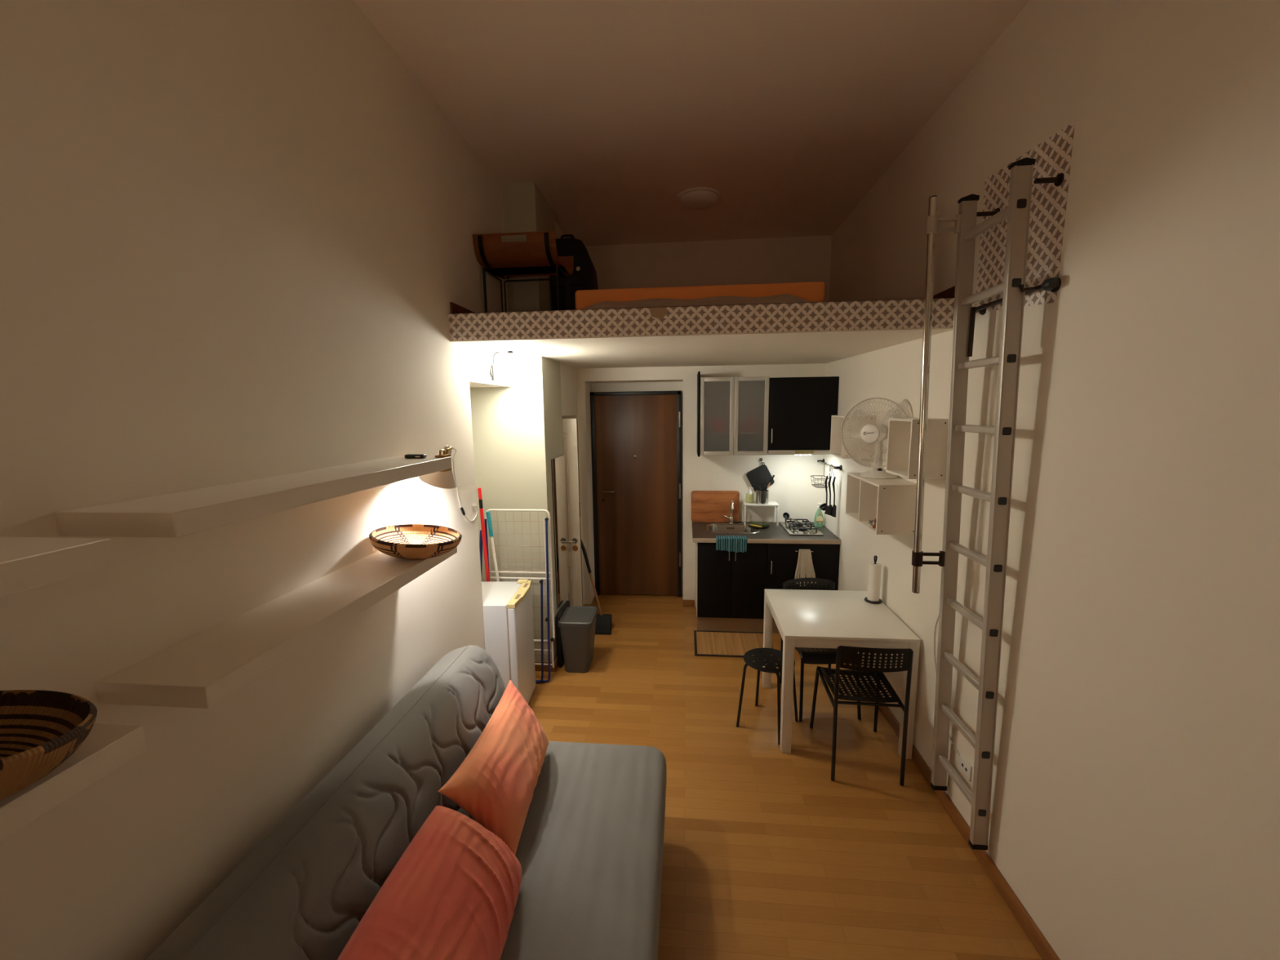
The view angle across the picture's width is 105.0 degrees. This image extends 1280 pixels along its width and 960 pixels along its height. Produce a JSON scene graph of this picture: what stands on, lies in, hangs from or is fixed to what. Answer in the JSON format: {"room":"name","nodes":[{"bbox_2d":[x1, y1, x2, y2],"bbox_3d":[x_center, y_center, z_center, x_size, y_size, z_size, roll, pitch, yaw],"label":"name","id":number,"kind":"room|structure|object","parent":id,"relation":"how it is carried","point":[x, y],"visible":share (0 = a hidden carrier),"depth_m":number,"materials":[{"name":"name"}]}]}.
{"room":"studio apartment","nodes":[
{"label":"studio apartment","id":0,"kind":"room"},
{"bbox_2d":[0,0,485,959],"bbox_3d":[-1.642,0.226,0.248,0.800,3.592,5.528,0,8,5],"label":"wall","id":1,"kind":"structure","parent":0,"point":[230,241],"depth_m":1.29,"materials":[{"name":"paint"}]},
{"bbox_2d":[0,537,115,596],"bbox_3d":[-1.106,0.209,0.298,0.260,0.050,1.168,0,8,5],"label":"floating shelf","id":2,"kind":"object","parent":1,"relation":"attached to","point":[26,563],"visible":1,"depth_m":0.79,"materials":[{"name":"white wood"}]},
{"bbox_2d":[0,723,146,842],"bbox_3d":[-1.101,0.561,0.348,0.260,0.050,1.168,0,8,5],"label":"floating shelf","id":3,"kind":"object","parent":1,"relation":"attached to","point":[106,748],"visible":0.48,"depth_m":0.81,"materials":[{"name":"white wood"}]},
{"bbox_2d":[0,689,97,800],"bbox_3d":[-1.025,0.406,0.722,0.311,0.148,0.305,3,9,26],"label":"basket","id":4,"kind":"object","parent":3,"relation":"on","point":[40,730],"visible":1,"depth_m":0.83,"materials":[{"name":"brown wicker"}]},
{"bbox_2d":[55,456,451,537],"bbox_3d":[-0.991,0.007,1.548,0.260,0.050,1.161,0,8,5],"label":"floating shelf","id":5,"kind":"object","parent":1,"relation":"attached to","point":[175,514],"visible":0.98,"depth_m":1.14,"materials":[{"name":"white wood"}]},
{"bbox_2d":[404,453,426,457],"bbox_3d":[-0.937,-0.099,2.050,0.084,0.016,0.032,0,8,5],"label":"remote control","id":6,"kind":"object","parent":5,"relation":"on","point":[409,455],"visible":1,"depth_m":2.04,"materials":[{"name":"black plastic"}]},
{"bbox_2d":[418,444,478,521],"bbox_3d":[-0.969,0.050,2.504,0.156,0.495,0.890,-2,8,-12],"label":"lamp","id":7,"kind":"object","parent":5,"relation":"attached to","point":[446,478],"visible":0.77,"depth_m":2.17,"materials":[{"name":"white plastic"}]},
{"bbox_2d":[441,444,452,454],"bbox_3d":[-0.866,-0.126,2.197,0.051,0.061,0.042,0,8,5],"label":"socket","id":8,"kind":"object","parent":7,"relation":"attached to","point":[446,446],"depth_m":2.18,"materials":[{"name":"white metal"}]},
{"bbox_2d":[460,506,465,515],"bbox_3d":[-1.001,0.177,2.775,0.015,0.056,0.041,0,8,5],"label":"switch","id":9,"kind":"object","parent":7,"relation":"attached to","point":[461,508],"depth_m":2.77,"materials":[{"name":"black plastic"}]},
{"bbox_2d":[94,546,457,708],"bbox_3d":[-0.986,0.376,1.606,0.260,0.050,1.146,0,8,5],"label":"floating shelf","id":10,"kind":"object","parent":1,"relation":"attached to","point":[200,671],"visible":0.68,"depth_m":1.24,"materials":[{"name":"white wood"}]},
{"bbox_2d":[368,524,462,559],"bbox_3d":[-0.897,0.250,1.982,0.338,0.110,0.339,3,9,27],"label":"basket","id":11,"kind":"object","parent":10,"relation":"on","point":[407,541],"visible":1,"depth_m":2.01,"materials":[{"name":"wicker"}]},
{"bbox_2d":[449,302,474,313],"bbox_3d":[-0.973,-0.989,3.087,0.014,0.063,0.910,0,8,5],"label":"baseboard","id":12,"kind":"structure","parent":1,"relation":"attached to","point":[455,308],"depth_m":2.70,"materials":[{"name":"brown wood"}]},
{"bbox_2d":[448,297,954,340],"bbox_3d":[0.269,-0.817,2.514,2.593,0.137,0.003,0,8,5],"label":"trim","id":13,"kind":"structure","parent":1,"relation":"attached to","point":[897,313],"depth_m":2.51,"materials":[{"name":"metal"}]},
{"bbox_2d":[450,327,952,368],"bbox_3d":[0.372,-0.973,3.640,2.593,0.135,2.280,0,8,5],"label":"loft slab","id":14,"kind":"object","parent":1,"relation":"attached to","point":[815,347],"visible":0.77,"depth_m":3.08,"materials":[{"name":"paint"}]},
{"bbox_2d":[453,124,511,387],"bbox_3d":[-1.374,-1.313,3.172,0.800,1.380,0.722,0,8,5],"label":"wall","id":15,"kind":"structure","parent":0,"point":[480,192],"depth_m":2.98,"materials":[{"name":"paint"}]},
{"bbox_2d":[489,351,526,384],"bbox_3d":[-0.854,-0.733,3.189,0.233,0.222,0.200,0,8,5],"label":"wall lamp","id":16,"kind":"object","parent":15,"relation":"attached to","point":[510,368],"visible":0.88,"depth_m":3.12,"materials":[{"name":"white glass"}]},
{"bbox_2d":[470,182,568,662],"bbox_3d":[-1.191,-0.307,3.938,1.030,3.592,0.535,0,8,5],"label":"pillar","id":17,"kind":"structure","parent":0,"point":[517,428],"depth_m":3.67,"materials":[{"name":"beige paint"}]},
{"bbox_2d":[534,655,558,671],"bbox_3d":[-1.133,1.435,4.176,0.984,0.075,0.549,0,8,5],"label":"baseboard","id":18,"kind":"structure","parent":17,"relation":"attached to","point":[537,668],"depth_m":3.87,"materials":[{"name":"brown wood"}]},
{"bbox_2d":[551,454,568,608],"bbox_3d":[-0.656,0.415,4.061,0.011,1.214,0.370,0,8,5],"label":"wall mirror","id":19,"kind":"object","parent":17,"relation":"attached to","point":[557,464],"visible":1,"depth_m":4.03,"materials":[{"name":"mirror"}]},
{"bbox_2d":[561,418,582,606],"bbox_3d":[-0.722,0.448,4.319,0.395,1.958,0.093,0,8,5],"label":"door","id":20,"kind":"structure","parent":17,"relation":"attached to","point":[570,426],"depth_m":4.29,"materials":[{"name":"white paint"}]},
{"bbox_2d":[555,221,577,416],"bbox_3d":[-1.163,-1.388,4.469,0.988,1.602,0.725,0,8,5],"label":"wall","id":21,"kind":"structure","parent":0,"point":[568,382],"depth_m":4.51,"materials":[{"name":"paint"}]},
{"bbox_2d":[353,0,1030,245],"bbox_3d":[-0.274,-1.781,1.189,3.635,0.080,8.400,0,8,5],"label":"ceiling","id":22,"kind":"structure","parent":0,"point":[793,111],"depth_m":2.44,"materials":[{"name":"paint"}]},
{"bbox_2d":[676,186,719,208],"bbox_3d":[0.432,-2.070,3.639,0.314,0.058,0.314,0,8,5],"label":"ceiling lamp","id":23,"kind":"object","parent":22,"relation":"attached to","point":[698,197],"visible":1,"depth_m":3.56,"materials":[{"name":"white plastic"}]},
{"bbox_2d":[561,235,831,606],"bbox_3d":[0.110,-0.500,5.173,3.395,3.592,0.640,0,8,5],"label":"wall","id":24,"kind":"structure","parent":0,"point":[791,259],"depth_m":4.80,"materials":[{"name":"paint"}]},
{"bbox_2d":[590,391,681,597],"bbox_3d":[-0.036,0.179,5.267,0.952,2.225,0.134,0,8,5],"label":"door","id":25,"kind":"structure","parent":24,"relation":"in","point":[636,435],"depth_m":5.26,"materials":[{"name":"brown wood"}]},
{"bbox_2d":[682,600,694,607],"bbox_3d":[0.506,1.282,5.102,0.121,0.075,0.014,0,8,5],"label":"baseboard","id":26,"kind":"structure","parent":24,"relation":"attached to","point":[690,603],"depth_m":5.10,"materials":[{"name":"brown wood"}]},
{"bbox_2d":[697,371,768,457],"bbox_3d":[0.850,-0.617,4.588,0.620,0.761,0.423,0,8,5],"label":"upper cabinet","id":27,"kind":"object","parent":24,"relation":"attached to","point":[734,414],"depth_m":4.39,"materials":[{"name":"white paint"}]},
{"bbox_2d":[767,449,830,454],"bbox_3d":[1.461,-0.271,4.568,0.589,0.045,0.443,0,8,5],"label":"hood","id":28,"kind":"object","parent":24,"relation":"attached to","point":[769,451],"visible":0.68,"depth_m":4.36,"materials":[{"name":"metal"}]},
{"bbox_3d":[1.189,-0.198,4.818,0.036,0.039,0.030,0,8,5],"label":"wall hook","id":29,"kind":"object","parent":24,"relation":"attached to","visible":0},
{"bbox_2d":[746,462,773,491],"bbox_3d":[1.185,-0.028,4.838,0.272,0.297,0.020,0,8,5],"label":"oven mitt","id":30,"kind":"object","parent":29,"relation":"hanging from","point":[761,477],"visible":0.93,"depth_m":4.83,"materials":[{"name":"black fabric"}]},
{"bbox_2d":[448,297,946,314],"bbox_3d":[0.371,-1.046,3.632,2.593,0.012,2.276,0,8,5],"label":"floor","id":31,"kind":"structure","parent":0,"point":[933,298],"depth_m":2.50,"materials":[{"name":"brown wood"}]},
{"bbox_2d":[472,231,573,312],"bbox_3d":[-0.720,-1.235,3.160,0.500,0.512,0.508,0,8,5],"label":"chair","id":32,"kind":"object","parent":31,"relation":"on","point":[537,255],"visible":0.95,"depth_m":2.96,"materials":[{"name":"brown wood"}]},
{"bbox_2d":[472,231,573,277],"bbox_3d":[-0.722,-1.414,3.134,0.500,0.150,0.480,0,8,5],"label":"tray","id":33,"kind":"object","parent":32,"relation":"on","point":[537,255],"depth_m":2.94,"materials":[{"name":"brown wood"}]},
{"bbox_2d":[551,234,598,310],"bbox_3d":[-0.503,-1.484,3.822,0.330,0.822,0.295,0,8,5],"label":"bag","id":34,"kind":"object","parent":31,"relation":"on","point":[584,277],"visible":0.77,"depth_m":3.69,"materials":[{"name":"black fabric"}]},
{"bbox_2d":[582,293,810,309],"bbox_3d":[0.304,-0.963,2.712,1.310,0.084,0.195,0,8,5],"label":"folded blanket","id":35,"kind":"object","parent":31,"relation":"on","point":[784,298],"visible":0.3,"depth_m":2.62,"materials":[{"name":"brown fabric"}]},
{"bbox_2d":[574,281,825,309],"bbox_3d":[0.415,-1.160,3.756,1.430,0.177,1.910,0,8,5],"label":"bed","id":36,"kind":"object","parent":31,"relation":"on","point":[812,291],"visible":0.22,"depth_m":2.81,"materials":[{"name":"orange fabric"}]},
{"bbox_2d":[528,594,1042,959],"bbox_3d":[-0.229,1.844,1.707,3.635,0.060,8.400,0,8,5],"label":"floor","id":37,"kind":"structure","parent":0,"point":[766,855],"depth_m":2.47,"materials":[{"name":"brown wood"}]},
{"bbox_2d":[146,645,666,959],"bbox_3d":[-0.515,1.394,1.499,1.125,0.898,2.027,0,8,5],"label":"sofa","id":38,"kind":"object","parent":37,"relation":"on","point":[589,851],"visible":0.66,"depth_m":1.61,"materials":[{"name":"grey fabric"}]},
{"bbox_2d":[337,804,522,959],"bbox_3d":[-0.559,1.255,1.338,0.335,0.333,0.701,0,8,5],"label":"pillow","id":39,"kind":"object","parent":38,"relation":"on","point":[452,894],"visible":1,"depth_m":1.36,"materials":[{"name":"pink fabric"}]},
{"bbox_2d":[437,680,548,854],"bbox_3d":[-0.541,1.152,2.018,0.265,0.306,0.704,0,8,5],"label":"pillow","id":40,"kind":"object","parent":38,"relation":"on","point":[495,783],"visible":1,"depth_m":1.86,"materials":[{"name":"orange fabric"}]},
{"bbox_2d":[479,529,482,577],"bbox_3d":[-1.258,0.951,3.666,0.238,1.181,0.050,0,8,5],"label":"broom","id":41,"kind":"object","parent":37,"relation":"on","point":[481,535],"visible":0.06,"depth_m":3.60,"materials":[{"name":"blue plastic"}]},
{"bbox_2d":[477,487,489,582],"bbox_3d":[-1.101,0.798,3.599,0.098,1.498,0.060,0,8,5],"label":"mop","id":42,"kind":"object","parent":37,"relation":"on","point":[479,490],"visible":0.51,"depth_m":3.54,"materials":[{"name":"red plastic"}]},
{"bbox_2d":[485,511,499,581],"bbox_3d":[-0.977,0.887,3.610,0.294,1.317,0.065,2,9,17],"label":"squeegee","id":43,"kind":"object","parent":37,"relation":"on","point":[488,514],"visible":0.44,"depth_m":3.58,"materials":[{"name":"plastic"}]},
{"bbox_2d":[481,579,535,703],"bbox_3d":[-1.014,1.160,3.347,0.520,0.850,0.445,-1,8,1],"label":"fridge","id":44,"kind":"object","parent":37,"relation":"on","point":[508,618],"visible":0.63,"depth_m":3.14,"materials":[{"name":"white metal"}]},
{"bbox_2d":[484,508,555,683],"bbox_3d":[-0.894,0.873,3.655,0.492,1.325,0.084,0,8,5],"label":"drying rack","id":45,"kind":"object","parent":37,"relation":"on","point":[545,521],"visible":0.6,"depth_m":3.65,"materials":[{"name":"white metal"}]},
{"bbox_2d":[555,600,569,666],"bbox_3d":[-0.628,1.265,4.064,0.034,0.430,0.340,0,8,5],"label":"bag","id":46,"kind":"object","parent":37,"relation":"on","point":[560,652],"visible":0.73,"depth_m":3.91,"materials":[{"name":"black plastic"}]},
{"bbox_2d":[558,605,598,672],"bbox_3d":[-0.486,1.280,3.939,0.264,0.432,0.334,0,8,5],"label":"waste bin","id":47,"kind":"object","parent":37,"relation":"on","point":[577,624],"visible":1,"depth_m":3.81,"materials":[{"name":"grey plastic"}]},
{"bbox_2d":[581,539,612,635],"bbox_3d":[-0.406,0.955,4.514,0.289,0.912,0.165,0,8,5],"label":"dustpan","id":48,"kind":"object","parent":37,"relation":"on","point":[603,621],"visible":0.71,"depth_m":4.55,"materials":[{"name":"black plastic"}]},
{"bbox_2d":[695,542,767,632],"bbox_3d":[0.844,0.936,4.676,0.614,0.868,0.676,0,8,5],"label":"base cabinet","id":49,"kind":"object","parent":37,"relation":"on","point":[730,586],"visible":0.87,"depth_m":4.38,"materials":[{"name":"black paint"}]},
{"bbox_2d":[691,520,841,544],"bbox_3d":[1.125,0.484,4.595,1.264,0.038,0.672,0,8,5],"label":"countertop","id":50,"kind":"structure","parent":49,"relation":"on","point":[773,534],"depth_m":4.36,"materials":[{"name":"laminate"}]},
{"bbox_2d":[691,490,739,522],"bbox_3d":[0.750,0.264,4.910,0.476,0.316,0.041,0,8,5],"label":"cutting board","id":51,"kind":"object","parent":50,"relation":"on","point":[707,506],"visible":1,"depth_m":4.90,"materials":[{"name":"brown wood"}]},
{"bbox_2d":[723,500,733,523],"bbox_3d":[0.895,0.314,4.804,0.108,0.246,0.138,-6,10,-34],"label":"faucet","id":52,"kind":"object","parent":50,"relation":"on","point":[730,517],"visible":1,"depth_m":4.84,"materials":[{"name":"silver metal"}]},
{"bbox_2d":[715,535,747,552],"bbox_3d":[0.803,0.563,4.326,0.271,0.128,0.090,0,8,5],"label":"striped towel","id":53,"kind":"object","parent":50,"relation":"hanging from","point":[735,544],"visible":1,"depth_m":4.29,"materials":[{"name":"teal fabric"}]},
{"bbox_2d":[706,523,759,533],"bbox_3d":[0.879,0.528,4.672,0.490,0.150,0.380,0,8,5],"label":"sink","id":54,"kind":"object","parent":50,"relation":"in","point":[713,527],"visible":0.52,"depth_m":4.82,"materials":[{"name":"silver metal"}]},
{"bbox_2d":[747,524,769,528],"bbox_3d":[1.130,0.445,4.673,0.208,0.015,0.114,0,8,5],"label":"serving tray","id":55,"kind":"object","parent":50,"relation":"on","point":[749,526],"visible":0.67,"depth_m":4.64,"materials":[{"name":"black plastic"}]},
{"bbox_2d":[750,520,762,527],"bbox_3d":[1.110,0.423,4.676,0.113,0.046,0.072,2,9,17],"label":"sponge","id":56,"kind":"object","parent":55,"relation":"on","point":[752,523],"visible":1,"depth_m":4.65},
{"bbox_2d":[762,522,768,527],"bbox_3d":[1.192,0.426,4.662,0.055,0.033,0.055,0,8,5],"label":"scourer","id":57,"kind":"object","parent":55,"relation":"on","point":[764,524],"visible":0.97,"depth_m":4.64,"materials":[{"name":"green"}]},
{"bbox_2d":[742,501,778,526],"bbox_3d":[1.173,0.327,4.801,0.328,0.212,0.185,0,8,5],"label":"shelf","id":58,"kind":"object","parent":50,"relation":"on","point":[775,504],"visible":0.99,"depth_m":4.73,"materials":[{"name":"white paint"}]},
{"bbox_2d":[746,487,753,502],"bbox_3d":[1.073,0.145,4.795,0.073,0.151,0.055,0,8,5],"label":"soap dispenser","id":59,"kind":"object","parent":58,"relation":"on","point":[749,495],"visible":1,"depth_m":4.77,"materials":[{"name":"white plastic"}]},
{"bbox_2d":[746,493,753,502],"bbox_3d":[1.073,0.176,4.799,0.073,0.087,0.055,0,8,5],"label":"bottle","id":60,"kind":"object","parent":59,"relation":"on","point":[749,496],"depth_m":4.77,"materials":[{"name":"yellow plastic"}]},
{"bbox_2d":[755,488,768,504],"bbox_3d":[1.183,0.162,4.749,0.120,0.128,0.120,0,8,5],"label":"utensil holder","id":61,"kind":"object","parent":58,"relation":"on","point":[762,497],"visible":0.99,"depth_m":4.70,"materials":[{"name":"silver metal"}]},
{"bbox_2d":[766,475,774,489],"bbox_3d":[1.223,0.083,4.739,0.149,0.268,0.018,-1,8,1],"label":"spatula","id":62,"kind":"object","parent":61,"relation":"in","point":[773,476],"visible":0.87,"depth_m":4.72,"materials":[{"name":"brown wood"}]},
{"bbox_2d":[779,518,823,535],"bbox_3d":[1.502,0.434,4.594,0.295,0.052,0.475,0,8,5],"label":"gas hob","id":63,"kind":"object","parent":50,"relation":"in","point":[792,527],"visible":0.98,"depth_m":4.51,"materials":[{"name":"silver metal"}]},
{"bbox_2d":[782,512,804,524],"bbox_3d":[1.479,0.363,4.685,0.064,0.061,0.298,-5,9,-26],"label":"ladle","id":64,"kind":"object","parent":63,"relation":"on","point":[785,515],"visible":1,"depth_m":4.79,"materials":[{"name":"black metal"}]},
{"bbox_2d":[782,512,789,519],"bbox_3d":[1.428,0.348,4.796,0.064,0.060,0.051,0,8,5],"label":"bowl","id":65,"kind":"object","parent":64,"relation":"on","point":[785,515],"depth_m":4.80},
{"bbox_2d":[813,502,823,527],"bbox_3d":[1.699,0.331,4.658,0.086,0.231,0.056,0,8,5],"label":"dish soap","id":66,"kind":"object","parent":50,"relation":"on","point":[819,518],"visible":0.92,"depth_m":4.64,"materials":[{"name":"green plastic"}]},
{"bbox_2d":[693,630,774,658],"bbox_3d":[0.808,1.428,4.286,0.664,0.008,0.464,0,8,5],"label":"floor mat","id":67,"kind":"object","parent":37,"relation":"on","point":[707,643],"visible":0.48,"depth_m":4.29,"materials":[{"name":"brown wood"}]},
{"bbox_2d":[736,648,798,744],"bbox_3d":[0.826,1.365,3.164,0.319,0.447,0.319,6,10,39],"label":"stool","id":68,"kind":"object","parent":37,"relation":"on","point":[762,654],"visible":0.87,"depth_m":3.13,"materials":[{"name":"black plastic"}]},
{"bbox_2d":[766,543,839,633],"bbox_3d":[1.454,0.936,4.620,0.611,0.868,0.676,0,8,5],"label":"base cabinet","id":69,"kind":"object","parent":37,"relation":"on","point":[782,558],"visible":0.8,"depth_m":4.29,"materials":[{"name":"black paint"}]},
{"bbox_2d":[794,549,816,586],"bbox_3d":[1.435,0.764,4.262,0.186,0.334,0.047,0,8,5],"label":"cloth","id":70,"kind":"object","parent":69,"relation":"hanging from","point":[805,568],"visible":0.8,"depth_m":4.24,"materials":[{"name":"beige fabric"}]},
{"bbox_2d":[779,577,861,721],"bbox_3d":[1.235,1.147,3.405,0.411,0.799,0.502,-1,8,-2],"label":"dining chair","id":71,"kind":"object","parent":37,"relation":"on","point":[828,657],"visible":0.35,"depth_m":3.23,"materials":[{"name":"black plastic"}]},
{"bbox_2d":[762,588,920,759],"bbox_3d":[1.242,1.208,3.206,0.744,0.740,0.746,0,8,5],"label":"dining table","id":72,"kind":"object","parent":37,"relation":"on","point":[802,618],"visible":0.84,"depth_m":2.92,"materials":[{"name":"white paint"}]},
{"bbox_2d":[864,555,881,604],"bbox_3d":[1.567,0.658,3.284,0.108,0.316,0.108,0,8,5],"label":"roll","id":73,"kind":"object","parent":72,"relation":"on","point":[874,567],"visible":1,"depth_m":3.26,"materials":[{"name":"paper"}]},
{"bbox_2d":[809,645,913,786],"bbox_3d":[1.261,1.228,2.836,0.411,0.799,0.502,0,8,7],"label":"dining chair","id":74,"kind":"object","parent":37,"relation":"on","point":[877,673],"visible":1,"depth_m":2.67,"materials":[{"name":"black plastic"}]},
{"bbox_2d":[821,0,1279,959],"bbox_3d":[1.513,0.031,1.337,0.100,3.592,8.300,0,8,5],"label":"wall","id":75,"kind":"structure","parent":0,"point":[1135,815],"depth_m":1.52,"materials":[{"name":"paint"}]},
{"bbox_2d":[767,376,839,449],"bbox_3d":[1.456,-0.611,4.519,0.592,0.640,0.452,0,8,5],"label":"upper cabinet","id":76,"kind":"object","parent":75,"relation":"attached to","point":[801,410],"visible":0.9,"depth_m":4.33,"materials":[{"name":"black paint"}]},
{"bbox_2d":[817,458,842,470],"bbox_3d":[1.719,-0.143,4.473,0.062,0.048,0.578,0,8,5],"label":"wall rail","id":77,"kind":"object","parent":75,"relation":"attached to","point":[840,467],"visible":1,"depth_m":4.36,"materials":[{"name":"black metal"}]},
{"bbox_2d":[810,462,831,488],"bbox_3d":[1.636,-0.046,4.439,0.146,0.209,0.226,0,8,5],"label":"wire basket","id":78,"kind":"object","parent":77,"relation":"hanging from","point":[814,484],"visible":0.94,"depth_m":4.50,"materials":[{"name":"metal"}]},
{"bbox_2d":[818,465,832,511],"bbox_3d":[1.631,0.070,4.330,0.091,0.407,0.075,-5,9,-28],"label":"ladle","id":79,"kind":"object","parent":77,"relation":"hanging from","point":[823,507],"visible":0.99,"depth_m":4.32,"materials":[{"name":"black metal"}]},
{"bbox_2d":[824,465,833,515],"bbox_3d":[1.661,0.096,4.299,0.080,0.451,0.022,0,8,5],"label":"slotted turner","id":80,"kind":"object","parent":77,"relation":"hanging from","point":[828,511],"visible":1,"depth_m":4.31,"materials":[{"name":"black plastic"}]},
{"bbox_2d":[831,466,836,517],"bbox_3d":[1.688,0.103,4.268,0.047,0.456,0.020,0,8,5],"label":"strainer","id":81,"kind":"object","parent":77,"relation":"hanging from","point":[834,507],"visible":1,"depth_m":4.27,"materials":[{"name":"plastic"}]},
{"bbox_2d":[830,414,876,458],"bbox_3d":[1.561,-0.323,3.614,0.220,0.303,0.301,0,8,5],"label":"wall box","id":82,"kind":"object","parent":75,"relation":"attached to","point":[837,450],"visible":0.63,"depth_m":3.48,"materials":[{"name":"white wood"}]},
{"bbox_2d":[844,472,916,534],"bbox_3d":[1.504,0.132,3.078,0.235,0.289,0.559,0,8,5],"label":"wall box","id":83,"kind":"object","parent":75,"relation":"attached to","point":[892,501],"visible":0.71,"depth_m":2.82,"materials":[{"name":"white wood"}]},
{"bbox_2d":[868,520,875,525],"bbox_3d":[1.431,0.261,2.973,0.092,0.038,0.096,0,8,5],"label":"snack packet","id":84,"kind":"object","parent":83,"relation":"in","point":[872,522],"visible":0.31,"depth_m":2.96,"materials":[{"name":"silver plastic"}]},
{"bbox_2d":[840,397,908,479],"bbox_3d":[1.456,-0.261,3.049,0.321,0.498,0.317,0,8,5],"label":"desk fan","id":85,"kind":"object","parent":83,"relation":"on","point":[871,433],"visible":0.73,"depth_m":3.04,"materials":[{"name":"white plastic"}]},
{"bbox_2d":[885,417,948,479],"bbox_3d":[1.487,-0.176,2.638,0.190,0.306,0.292,0,8,5],"label":"wall box","id":86,"kind":"object","parent":75,"relation":"attached to","point":[903,433],"visible":0.75,"depth_m":2.51,"materials":[{"name":"white wood"}]},
{"bbox_2d":[933,285,955,297],"bbox_3d":[1.656,-1.083,3.517,0.014,0.063,2.260,0,8,5],"label":"baseboard","id":87,"kind":"structure","parent":75,"relation":"attached to","point":[948,293],"depth_m":2.48,"materials":[{"name":"brown wood"}]},
{"bbox_2d":[933,613,959,756],"bbox_3d":[1.562,0.932,2.480,0.006,0.798,0.329,0,8,5],"label":"cable","id":88,"kind":"object","parent":75,"relation":"attached to","point":[939,614],"visible":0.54,"depth_m":2.61,"materials":[{"name":"plastic"}]},
{"bbox_2d":[850,663,1060,959],"bbox_3d":[1.414,1.871,0.901,0.016,0.075,6.900,0,8,5],"label":"baseboard","id":89,"kind":"structure","parent":75,"relation":"attached to","point":[1040,943],"depth_m":2.12,"materials":[{"name":"brown wood"}]},
{"bbox_2d":[959,753,972,782],"bbox_3d":[1.549,1.368,2.338,0.010,0.080,0.090,0,8,5],"label":"wall socket","id":90,"kind":"object","parent":75,"relation":"attached to","point":[965,766],"visible":1,"depth_m":2.33,"materials":[{"name":"white plastic"}]},
{"bbox_2d":[911,157,1035,850],"bbox_3d":[1.386,0.198,2.148,0.274,2.825,0.380,0,8,5],"label":"ladder","id":91,"kind":"object","parent":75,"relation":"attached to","point":[1017,213],"visible":1,"depth_m":2.12,"materials":[{"name":"metal"}]},
{"bbox_2d":[1033,173,1064,186],"bbox_3d":[1.461,-1.073,1.759,0.082,0.044,0.044,0,8,5],"label":"hook","id":92,"kind":"object","parent":91,"relation":"attached to","point":[1057,180],"visible":1,"depth_m":1.75,"materials":[{"name":"metal"}]},
{"bbox_2d":[967,297,1002,356],"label":"hook","id":93,"kind":"object","parent":75,"relation":"attached to","point":[982,308],"depth_m":2.16,"materials":[{"name":"metal"}]},
{"bbox_2d":[976,207,999,216],"bbox_3d":[1.493,-1.144,2.111,0.083,0.044,0.044,0,8,5],"label":"hook","id":94,"kind":"object","parent":75,"relation":"attached to","point":[997,210],"visible":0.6,"depth_m":2.10,"materials":[{"name":"metal"}]},
{"bbox_2d":[975,120,1075,312],"bbox_3d":[1.521,-0.991,1.981,0.001,0.633,0.515,0,8,5],"label":"lattice panel","id":95,"kind":"object","parent":75,"relation":"attached to","point":[1053,155],"visible":0.64,"depth_m":1.86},
{"bbox_2d":[1019,277,1061,295],"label":"hook","id":96,"kind":"object","parent":75,"relation":"attached to","point":[1052,284],"depth_m":1.76,"materials":[{"name":"metal"}]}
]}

